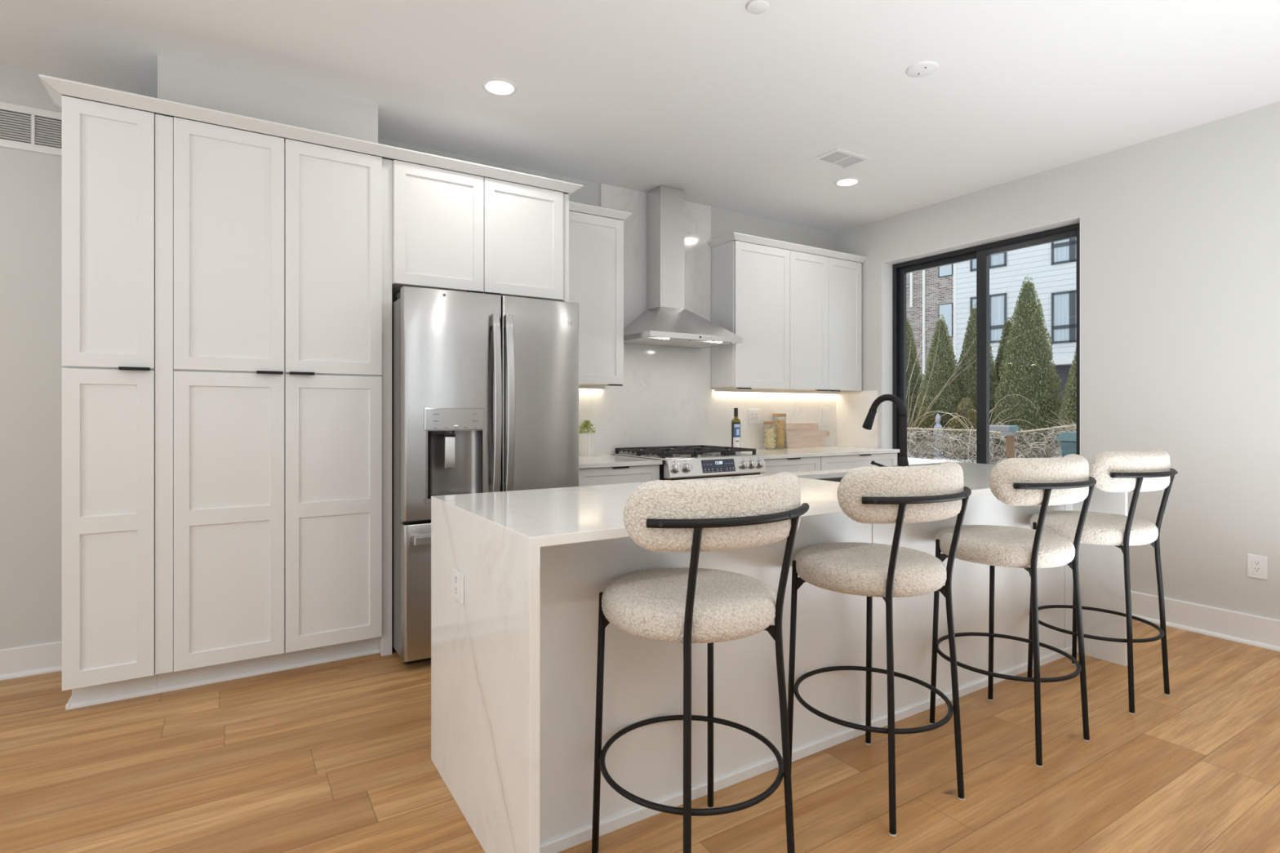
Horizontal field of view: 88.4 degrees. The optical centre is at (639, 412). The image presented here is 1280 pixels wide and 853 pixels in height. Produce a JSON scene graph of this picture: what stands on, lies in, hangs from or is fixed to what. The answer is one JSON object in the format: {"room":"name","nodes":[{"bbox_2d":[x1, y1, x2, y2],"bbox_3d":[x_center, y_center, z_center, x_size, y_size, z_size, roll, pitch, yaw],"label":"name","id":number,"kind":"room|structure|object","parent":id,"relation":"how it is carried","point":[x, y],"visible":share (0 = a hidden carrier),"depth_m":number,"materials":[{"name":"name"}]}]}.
{"room":"kitchen","nodes":[
{"label":"kitchen","id":0,"kind":"room"},
{"bbox_2d":[0,64,157,648],"bbox_3d":[-3.687,-0.162,2.546,3.030,2.831,0.100,0,0,-32],"label":"wall","id":1,"kind":"structure","parent":0,"point":[31,366],"depth_m":3.03,"materials":[{"name":"white paint"}]},
{"bbox_2d":[0,101,62,155],"bbox_3d":[-2.788,-1.305,3.041,0.800,0.202,0.010,0,0,-32],"label":"air vent","id":2,"kind":"object","parent":1,"relation":"in","point":[22,127],"visible":0.45,"depth_m":3.03,"materials":[{"name":"white metal"}]},
{"bbox_2d":[0,640,62,680],"bbox_3d":[-3.733,1.138,2.440,2.640,0.132,0.032,0,0,-32],"label":"baseboard","id":3,"kind":"structure","parent":1,"relation":"attached to","point":[42,658],"depth_m":3.02,"materials":[{"name":"white paint"}]},
{"bbox_2d":[157,54,377,142],"bbox_3d":[-1.846,-1.411,3.317,0.917,0.331,0.417,0,0,-32],"label":"soffit","id":4,"kind":"structure","parent":0,"point":[179,81],"depth_m":3.11,"materials":[{"name":"white paint"}]},
{"bbox_2d":[377,137,835,455],"bbox_3d":[-0.293,-0.162,4.624,4.930,2.831,0.160,0,0,-32],"label":"wall","id":5,"kind":"structure","parent":0,"point":[723,222],"depth_m":5.14,"materials":[{"name":"white paint"}]},
{"bbox_2d":[568,210,623,386],"bbox_3d":[-0.399,-0.714,4.271,0.522,1.083,0.285,0,0,-32],"label":"upper cabinet","id":6,"kind":"object","parent":5,"relation":"attached to","point":[596,243],"visible":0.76,"depth_m":4.20,"materials":[{"name":"white paint"}]},
{"bbox_2d":[578,385,604,389],"bbox_3d":[-0.457,-0.171,4.373,0.493,0.023,0.028,0,0,-32],"label":"strip light","id":7,"kind":"object","parent":6,"relation":"attached to","point":[597,387],"visible":0.41,"depth_m":4.44,"materials":[{"name":"white plastic"}]},
{"bbox_2d":[568,200,631,220],"bbox_3d":[-0.374,-1.278,4.268,0.562,0.042,0.317,0,0,-32],"label":"crown molding","id":8,"kind":"structure","parent":6,"relation":"on","point":[573,206],"depth_m":4.17,"materials":[{"name":"white paint"}]},
{"bbox_2d":[623,185,742,348],"bbox_3d":[0.260,-1.028,4.559,0.760,1.094,0.491,0,0,-32],"label":"range hood","id":9,"kind":"object","parent":5,"relation":"attached to","point":[665,322],"visible":0.96,"depth_m":4.58,"materials":[{"name":"silver metal"}]},
{"bbox_2d":[578,182,835,454],"bbox_3d":[0.511,-0.643,5.018,2.858,1.866,0.020,0,0,-32],"label":"backsplash","id":10,"kind":"structure","parent":5,"relation":"attached to","point":[666,397],"depth_m":4.85,"materials":[{"name":"white stone"}]},
{"bbox_2d":[748,408,760,424],"bbox_3d":[0.915,0.032,5.253,0.124,0.120,0.008,0,0,-32],"label":"wall outlet","id":11,"kind":"object","parent":10,"relation":"attached to","point":[754,415],"visible":1,"depth_m":5.25,"materials":[{"name":"white plastic"}]},
{"bbox_2d":[751,412,754,421],"bbox_3d":[0.896,0.032,5.239,0.033,0.068,0.004,0,0,-32],"label":"receptacle","id":12,"kind":"object","parent":11,"relation":"attached to","point":[752,413],"depth_m":5.24,"materials":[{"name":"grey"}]},
{"bbox_2d":[755,412,758,421],"bbox_3d":[0.935,0.032,5.263,0.033,0.068,0.004,0,0,-32],"label":"receptacle","id":13,"kind":"object","parent":11,"relation":"attached to","point":[756,413],"depth_m":5.26,"materials":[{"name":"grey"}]},
{"bbox_2d":[822,407,829,422],"bbox_3d":[1.607,0.021,5.683,0.085,0.128,0.009,0,0,-32],"label":"wall switch","id":14,"kind":"object","parent":10,"relation":"attached to","point":[825,411],"visible":1,"depth_m":5.68,"materials":[{"name":"white plastic"}]},
{"bbox_2d":[824,411,827,418],"bbox_3d":[1.607,0.021,5.682,0.033,0.068,0.004,0,0,-32],"label":"receptacle","id":15,"kind":"object","parent":14,"relation":"attached to","point":[825,412],"depth_m":5.68,"materials":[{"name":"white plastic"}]},
{"bbox_2d":[711,240,789,389],"bbox_3d":[0.853,-0.714,5.050,0.552,1.083,0.285,0,0,-32],"label":"upper cabinet","id":16,"kind":"object","parent":5,"relation":"attached to","point":[750,282],"visible":1,"depth_m":4.92,"materials":[{"name":"white paint"}]},
{"bbox_2d":[768,250,861,391],"bbox_3d":[1.438,-0.714,5.414,0.826,1.083,0.285,0,0,-32],"label":"upper cabinet","id":17,"kind":"object","parent":5,"relation":"attached to","point":[825,292],"visible":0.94,"depth_m":5.28,"materials":[{"name":"white paint"}]},
{"bbox_2d":[714,388,838,394],"bbox_3d":[1.145,-0.171,5.370,1.348,0.023,0.028,0,0,-32],"label":"strip light","id":18,"kind":"object","parent":17,"relation":"attached to","point":[715,389],"visible":0.97,"depth_m":5.31,"materials":[{"name":"white plastic"}]},
{"bbox_2d":[706,231,866,263],"bbox_3d":[1.203,-1.278,5.249,1.436,0.042,0.317,0,0,-32],"label":"crown molding","id":19,"kind":"structure","parent":17,"relation":"on","point":[734,236],"depth_m":5.03,"materials":[{"name":"white paint"}]},
{"bbox_2d":[0,0,1279,232],"bbox_3d":[0.403,-1.622,0.639,7.960,0.110,7.660,0,0,-32],"label":"ceiling","id":20,"kind":"structure","parent":0,"point":[730,107],"depth_m":3.06,"materials":[{"name":"white paint"}]},
{"bbox_2d":[481,77,517,95],"bbox_3d":[-0.679,-1.584,3.186,0.170,0.026,0.170,0,0,-32],"label":"recessed light","id":21,"kind":"object","parent":20,"relation":"in","point":[498,86],"visible":0.96,"depth_m":3.18,"materials":[{"name":"white plastic"}]},
{"bbox_2d":[746,0,768,13],"bbox_3d":[0.456,-1.571,2.547,0.084,0.012,0.084,0,0,-32],"label":"sprinkler cover","id":22,"kind":"object","parent":20,"relation":"attached to","point":[755,6],"visible":1,"depth_m":2.54,"materials":[{"name":"white plastic"}]},
{"bbox_2d":[812,147,871,169],"bbox_3d":[1.250,-1.566,4.085,0.303,0.022,0.201,0,0,-32],"label":"ceiling vent","id":23,"kind":"object","parent":20,"relation":"in","point":[837,157],"visible":1,"depth_m":4.07,"materials":[{"name":"white plastic"}]},
{"bbox_2d":[834,177,860,186],"bbox_3d":[1.417,-1.584,4.500,0.170,0.026,0.170,0,0,-32],"label":"recessed light","id":24,"kind":"object","parent":20,"relation":"in","point":[850,181],"visible":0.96,"depth_m":4.49,"materials":[{"name":"white plastic"}]},
{"bbox_2d":[0,618,1279,852],"bbox_3d":[0.445,1.229,0.666,7.860,0.050,7.460,0,0,-32],"label":"floor","id":25,"kind":"structure","parent":0,"point":[333,757],"depth_m":2.18,"materials":[{"name":"brown wood"}]},
{"bbox_2d":[62,95,157,702],"bbox_3d":[-2.319,-0.026,2.936,0.297,2.460,0.674,0,0,-32],"label":"tall cabinet","id":26,"kind":"object","parent":25,"relation":"on","point":[108,150],"visible":0.94,"depth_m":2.68,"materials":[{"name":"white paint"}]},
{"bbox_2d":[38,74,582,195],"bbox_3d":[-1.383,-1.276,3.247,2.330,0.040,0.265,0,0,-32],"label":"crown molding","id":27,"kind":"structure","parent":26,"relation":"on","point":[56,87],"depth_m":2.98,"materials":[{"name":"white paint"}]},
{"bbox_2d":[155,114,382,687],"bbox_3d":[-1.788,-0.024,3.217,0.902,2.457,0.589,0,0,-32],"label":"tall cabinet","id":28,"kind":"object","parent":25,"relation":"on","point":[268,248],"visible":1,"depth_m":2.97,"materials":[{"name":"white paint"}]},
{"bbox_2d":[65,648,379,710],"bbox_3d":[-1.938,1.194,3.175,1.200,0.020,0.461,0,0,-32],"label":"trim","id":29,"kind":"structure","parent":28,"relation":"attached to","point":[69,705],"depth_m":2.93,"materials":[{"name":"white paint"}]},
{"bbox_2d":[378,158,568,656],"bbox_3d":[-0.979,-0.026,3.740,1.020,2.460,0.575,0,0,-32],"label":"tall cabinet","id":30,"kind":"object","parent":25,"relation":"on","point":[442,229],"visible":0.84,"depth_m":3.43,"materials":[{"name":"white paint"}]},
{"bbox_2d":[391,286,578,663],"bbox_3d":[-0.894,0.310,3.573,0.901,1.788,0.868,0,0,-32],"label":"refrigerator","id":31,"kind":"object","parent":25,"relation":"on","point":[485,387],"visible":0.68,"depth_m":3.22,"materials":[{"name":"grey metal"}]},
{"bbox_2d":[578,464,659,486],"bbox_3d":[-0.283,0.760,4.135,0.576,0.888,0.637,0,0,-32],"label":"base cabinet","id":32,"kind":"object","parent":25,"relation":"on","point":[639,473],"visible":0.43,"depth_m":3.88,"materials":[{"name":"white paint"}]},
{"bbox_2d":[578,454,662,468],"bbox_3d":[-0.280,0.303,4.130,0.578,0.026,0.652,0,0,-32],"label":"countertop","id":33,"kind":"structure","parent":32,"relation":"on","point":[597,460],"depth_m":3.96,"materials":[{"name":"white stone"}]},
{"bbox_2d":[578,419,595,456],"bbox_3d":[-0.351,0.169,4.397,0.127,0.244,0.125,0,0,-32],"label":"potted plant","id":34,"kind":"object","parent":33,"relation":"on","point":[586,440],"visible":0.99,"depth_m":4.36,"materials":[{"name":"green plant"}]},
{"bbox_2d":[611,444,765,479],"bbox_3d":[0.330,0.724,4.448,0.786,0.960,0.748,0,0,-32],"label":"gas range","id":35,"kind":"object","parent":25,"relation":"on","point":[698,461],"visible":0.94,"depth_m":4.21,"materials":[{"name":"silver metal"}]},
{"bbox_2d":[611,452,756,459],"bbox_3d":[0.302,0.286,4.494,0.786,0.008,0.641,0,0,-32],"label":"cooktop","id":36,"kind":"object","parent":35,"relation":"in","point":[639,455],"depth_m":4.30,"materials":[{"name":"black metal"}]},
{"bbox_2d":[591,471,808,852],"bbox_3d":[0.146,0.680,1.741,0.542,1.048,0.522,0,0,-32],"label":"counter stool","id":37,"kind":"object","parent":25,"relation":"on","point":[688,606],"visible":1,"depth_m":1.57,"materials":[{"name":"beige fabric"}]},
{"bbox_2d":[431,462,1127,852],"bbox_3d":[0.799,0.747,2.707,3.036,0.914,0.889,0,0,-32],"label":"kitchen island","id":38,"kind":"object","parent":25,"relation":"on","point":[513,665],"visible":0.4,"depth_m":2.06,"materials":[{"name":"white stone"}]},
{"bbox_2d":[451,567,464,604],"bbox_3d":[-0.556,0.527,2.004,0.008,0.102,0.115,0,0,-32],"label":"island outlet","id":39,"kind":"object","parent":38,"relation":"attached to","point":[457,578],"visible":1,"depth_m":1.99,"materials":[{"name":"white plastic"}]},
{"bbox_2d":[454,573,457,597],"bbox_3d":[-0.558,0.527,2.003,0.004,0.068,0.033,0,0,-32],"label":"receptacle","id":40,"kind":"object","parent":39,"relation":"attached to","point":[455,574],"depth_m":2.00,"materials":[{"name":"white plastic"}]},
{"bbox_2d":[817,477,843,482],"bbox_3d":[1.069,0.432,3.030,0.726,0.232,0.409,0,0,-32],"label":"sink","id":41,"kind":"object","parent":38,"relation":"in","point":[834,479],"visible":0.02,"depth_m":3.18,"materials":[{"name":"silver metal"}]},
{"bbox_2d":[862,394,908,466],"bbox_3d":[1.021,0.105,2.801,0.130,0.369,0.233,0,0,-32],"label":"faucet","id":42,"kind":"object","parent":38,"relation":"on","point":[868,424],"visible":0.75,"depth_m":2.75,"materials":[{"name":"black metal"}]},
{"bbox_2d":[760,456,820,474],"bbox_3d":[0.895,0.760,4.868,0.604,0.888,0.637,0,0,-32],"label":"base cabinet","id":43,"kind":"object","parent":25,"relation":"on","point":[802,464],"visible":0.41,"depth_m":4.62,"materials":[{"name":"white paint"}]},
{"bbox_2d":[818,453,897,470],"bbox_3d":[1.519,0.760,5.256,0.864,0.888,0.637,0,0,-32],"label":"base cabinet","id":44,"kind":"object","parent":25,"relation":"on","point":[851,461],"visible":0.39,"depth_m":4.97,"materials":[{"name":"white paint"}]},
{"bbox_2d":[734,445,899,459],"bbox_3d":[1.266,0.303,5.092,1.475,0.026,0.652,0,0,-32],"label":"countertop","id":45,"kind":"structure","parent":44,"relation":"on","point":[829,451],"depth_m":4.97,"materials":[{"name":"white stone"}]},
{"bbox_2d":[731,408,740,447],"bbox_3d":[0.730,0.128,5.000,0.069,0.325,0.070,0,0,-32],"label":"oil bottle","id":46,"kind":"object","parent":45,"relation":"on","point":[735,422],"visible":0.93,"depth_m":4.97,"materials":[{"name":"green glass"}]},
{"bbox_2d":[763,421,776,448],"bbox_3d":[1.027,0.179,5.204,0.104,0.221,0.104,0,0,36],"label":"pasta jar","id":47,"kind":"object","parent":45,"relation":"on","point":[770,433],"visible":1,"depth_m":5.18,"materials":[{"name":"clear glass"}]},
{"bbox_2d":[773,413,786,448],"bbox_3d":[1.129,0.149,5.317,0.104,0.280,0.104,0,0,-32],"label":"pasta jar","id":48,"kind":"object","parent":45,"relation":"on","point":[780,427],"visible":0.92,"depth_m":5.29,"materials":[{"name":"clear glass"}]},
{"bbox_2d":[783,422,818,431],"bbox_3d":[1.356,0.188,5.516,0.392,0.205,0.023,0,0,-32],"label":"cutting board","id":49,"kind":"object","parent":45,"relation":"on","point":[789,426],"visible":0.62,"depth_m":5.51,"materials":[{"name":"brown wood"}]},
{"bbox_2d":[786,430,830,448],"bbox_3d":[1.413,0.220,5.520,0.512,0.143,0.023,0,0,-32],"label":"cutting board","id":50,"kind":"object","parent":45,"relation":"on","point":[794,438],"visible":0.94,"depth_m":5.49,"materials":[{"name":"brown wood"}]},
{"bbox_2d":[787,461,971,836],"bbox_3d":[0.760,0.680,2.127,0.542,1.048,0.522,0,0,-32],"label":"counter stool","id":51,"kind":"object","parent":25,"relation":"on","point":[899,495],"visible":1,"depth_m":1.95,"materials":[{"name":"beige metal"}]},
{"bbox_2d":[928,453,1096,767],"bbox_3d":[1.399,0.680,2.492,0.542,1.048,0.522,0,0,-32],"label":"counter stool","id":52,"kind":"object","parent":25,"relation":"on","point":[1043,482],"visible":0.99,"depth_m":2.31,"materials":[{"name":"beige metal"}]},
{"bbox_2d":[1026,448,1177,714],"bbox_3d":[2.008,0.680,2.883,0.542,1.048,0.522,0,0,-32],"label":"counter stool","id":53,"kind":"object","parent":25,"relation":"on","point":[1148,469],"visible":0.97,"depth_m":2.69,"materials":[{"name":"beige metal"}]},
{"bbox_2d":[835,101,1279,620],"bbox_3d":[3.736,-0.162,2.679,0.145,2.831,7.400,0,0,-32],"label":"wall","id":54,"kind":"structure","parent":0,"point":[1180,230],"depth_m":3.69,"materials":[{"name":"white paint"}]},
{"bbox_2d":[835,390,879,448],"bbox_3d":[1.836,0.054,5.574,0.020,0.472,0.434,0,0,-32],"label":"backsplash","id":55,"kind":"structure","parent":54,"relation":"attached to","point":[852,407],"depth_m":5.57,"materials":[{"name":"white stone"}]},
{"bbox_2d":[881,216,1080,455],"bbox_3d":[2.427,-0.011,4.783,0.144,2.431,1.478,0,0,-32],"label":"window casing","id":56,"kind":"structure","parent":54,"relation":"in","point":[886,266],"depth_m":5.38,"materials":[{"name":"white paint"}]},
{"bbox_2d":[892,222,1079,465],"bbox_3d":[2.509,-0.009,4.834,0.080,2.426,1.474,0,0,-32],"label":"window","id":57,"kind":"structure","parent":54,"relation":"in","point":[981,253],"depth_m":4.81,"materials":[{"name":"black metal"}]},
{"bbox_2d":[1130,591,1279,651],"bbox_3d":[4.182,1.128,1.796,0.032,0.152,5.429,0,0,-32],"label":"baseboard","id":58,"kind":"structure","parent":54,"relation":"attached to","point":[1258,631],"depth_m":3.55,"materials":[{"name":"white paint"}]},
{"bbox_2d":[1247,553,1266,579],"bbox_3d":[3.194,0.798,3.405,0.008,0.120,0.078,0,0,-32],"label":"wall outlet","id":59,"kind":"object","parent":54,"relation":"attached to","point":[1256,564],"visible":1,"depth_m":3.40,"materials":[{"name":"white plastic"}]},
{"bbox_2d":[1253,560,1261,573],"bbox_3d":[3.192,0.798,3.404,0.004,0.068,0.033,0,0,-32],"label":"receptacle","id":60,"kind":"object","parent":59,"relation":"attached to","point":[1256,563],"depth_m":3.40,"materials":[{"name":"white plastic"}]},
{"label":"outside","id":61,"kind":"structure","parent":0,"visible":0},
{"bbox_2d":[906,450,1054,464],"bbox_3d":[31.724,1.404,19.747,65.265,0.200,120.000,0,0,-32],"label":"ground","id":62,"kind":"structure","parent":61,"point":[942,459],"depth_m":18.40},
{"bbox_2d":[906,313,923,450],"bbox_3d":[9.012,-1.040,22.402,1.568,4.688,1.536,0,0,-44],"label":"arborvitae","id":63,"kind":"object","parent":62,"relation":"on","point":[909,347],"visible":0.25,"depth_m":21.99,"materials":[{"name":"green plant"}]},
{"bbox_2d":[906,405,944,456],"bbox_3d":[8.563,0.554,19.746,1.311,1.515,1.310,0,0,-32],"label":"shrub","id":64,"kind":"object","parent":62,"relation":"on","point":[929,420],"visible":0.33,"depth_m":19.49,"materials":[{"name":"green plant"}]},
{"bbox_2d":[906,263,953,379],"bbox_3d":[11.548,-5.246,34.642,8.090,13.100,13.205,0,0,-41],"label":"townhouse","id":65,"kind":"structure","parent":62,"relation":"on","point":[922,286],"depth_m":27.88,"materials":[{"name":"grey"}]},
{"bbox_2d":[907,457,965,463],"bbox_3d":[7.331,1.277,17.010,0.878,0.154,4.754,0,0,-32],"label":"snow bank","id":66,"kind":"object","parent":62,"relation":"on","point":[911,460],"visible":0.11,"depth_m":16.71,"materials":[{"name":"white"}]},
{"bbox_2d":[933,413,942,457],"bbox_3d":[8.632,0.669,19.060,0.260,1.270,0.260,0,0,-32],"label":"statue","id":67,"kind":"object","parent":62,"relation":"on","point":[937,425],"visible":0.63,"depth_m":18.99,"materials":[{"name":"grey stone"}]},
{"bbox_2d":[915,314,962,455],"bbox_3d":[9.256,-0.854,20.177,1.503,4.316,1.496,0,0,-2],"label":"arborvitae","id":68,"kind":"object","parent":62,"relation":"on","point":[944,367],"visible":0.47,"depth_m":19.87,"materials":[{"name":"green plant"}]},
{"bbox_2d":[941,397,991,458],"bbox_3d":[9.250,0.436,18.665,1.251,1.747,1.291,0,0,-32],"label":"arborvitae","id":69,"kind":"object","parent":62,"relation":"on","point":[965,406],"visible":0.3,"depth_m":18.44,"materials":[{"name":"green plant"}]},
{"bbox_2d":[906,394,1044,455],"bbox_3d":[9.044,0.486,17.474,3.886,1.866,3.240,0,0,6],"label":"ornamental grass","id":70,"kind":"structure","parent":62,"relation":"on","point":[970,433],"depth_m":17.18,"materials":[{"name":"beige plant"}]},
{"bbox_2d":[956,302,999,453],"bbox_3d":[10.205,-0.992,19.930,1.652,4.593,1.609,0,0,-32],"label":"arborvitae","id":71,"kind":"object","parent":62,"relation":"on","point":[966,381],"visible":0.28,"depth_m":19.70,"materials":[{"name":"green plant"}]},
{"bbox_2d":[906,248,1075,446],"bbox_3d":[7.734,-1.946,20.684,9.612,6.506,8.577,0,0,4],"label":"bare shrub","id":72,"kind":"object","parent":62,"relation":"on","point":[1033,249],"visible":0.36,"depth_m":19.42,"materials":[{"name":"brown plant"}]},
{"bbox_2d":[906,424,1075,462],"bbox_3d":[8.554,0.654,17.103,0.050,1.300,11.002,0,0,-32],"label":"wire fence","id":73,"kind":"object","parent":62,"relation":"on","point":[972,430],"visible":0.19,"depth_m":17.00,"materials":[{"name":"grey"}]},
{"bbox_2d":[906,422,1075,464],"bbox_3d":[7.889,0.734,17.361,1.711,1.147,8.541,0,0,-32],"label":"vines","id":74,"kind":"object","parent":73,"relation":"attached to","point":[914,442],"visible":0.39,"depth_m":16.73,"materials":[{"name":"beige plant"}]},
{"bbox_2d":[993,316,1013,454],"bbox_3d":[11.165,-0.804,19.925,1.344,4.216,1.386,0,0,38],"label":"arborvitae","id":75,"kind":"object","parent":62,"relation":"on","point":[1006,330],"visible":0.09,"depth_m":19.85,"materials":[{"name":"green plant"}]},
{"bbox_2d":[989,425,1018,459],"bbox_3d":[7.971,0.790,14.633,0.156,1.028,0.820,0,0,-32],"label":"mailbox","id":76,"kind":"object","parent":62,"relation":"on","point":[1009,431],"visible":0.82,"depth_m":14.38,"materials":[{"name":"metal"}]},
{"bbox_2d":[953,237,1075,423],"bbox_3d":[19.767,-5.246,25.227,8.060,13.100,11.800,0,0,-41],"label":"townhouse","id":77,"kind":"structure","parent":62,"relation":"on","point":[1052,265],"depth_m":24.86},
{"bbox_2d":[990,274,1064,457],"bbox_3d":[10.620,-1.218,17.987,1.881,5.044,1.842,0,0,-32],"label":"arborvitae","id":78,"kind":"object","parent":62,"relation":"on","point":[1028,371],"visible":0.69,"depth_m":17.58,"materials":[{"name":"green plant"}]},
{"bbox_2d":[1044,410,1075,441],"bbox_3d":[10.526,0.623,15.174,2.378,1.366,2.393,0,0,-23],"label":"clump","id":79,"kind":"object","parent":62,"relation":"on","point":[1051,411],"visible":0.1,"depth_m":15.43,"materials":[{"name":"plant"}]},
{"bbox_2d":[1056,431,1075,457],"bbox_3d":[7.541,0.817,11.114,0.650,0.975,0.656,0,0,-32],"label":"wheelie bin","id":80,"kind":"object","parent":62,"relation":"on","point":[1068,443],"visible":0.19,"depth_m":11.09,"materials":[{"name":"teal plastic"}]},
{"bbox_2d":[1058,347,1075,431],"bbox_3d":[11.309,-0.737,16.306,1.588,4.082,1.552,0,0,31],"label":"arborvitae","id":81,"kind":"object","parent":62,"relation":"on","point":[1069,402],"visible":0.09,"depth_m":16.39,"materials":[{"name":"green plant"}]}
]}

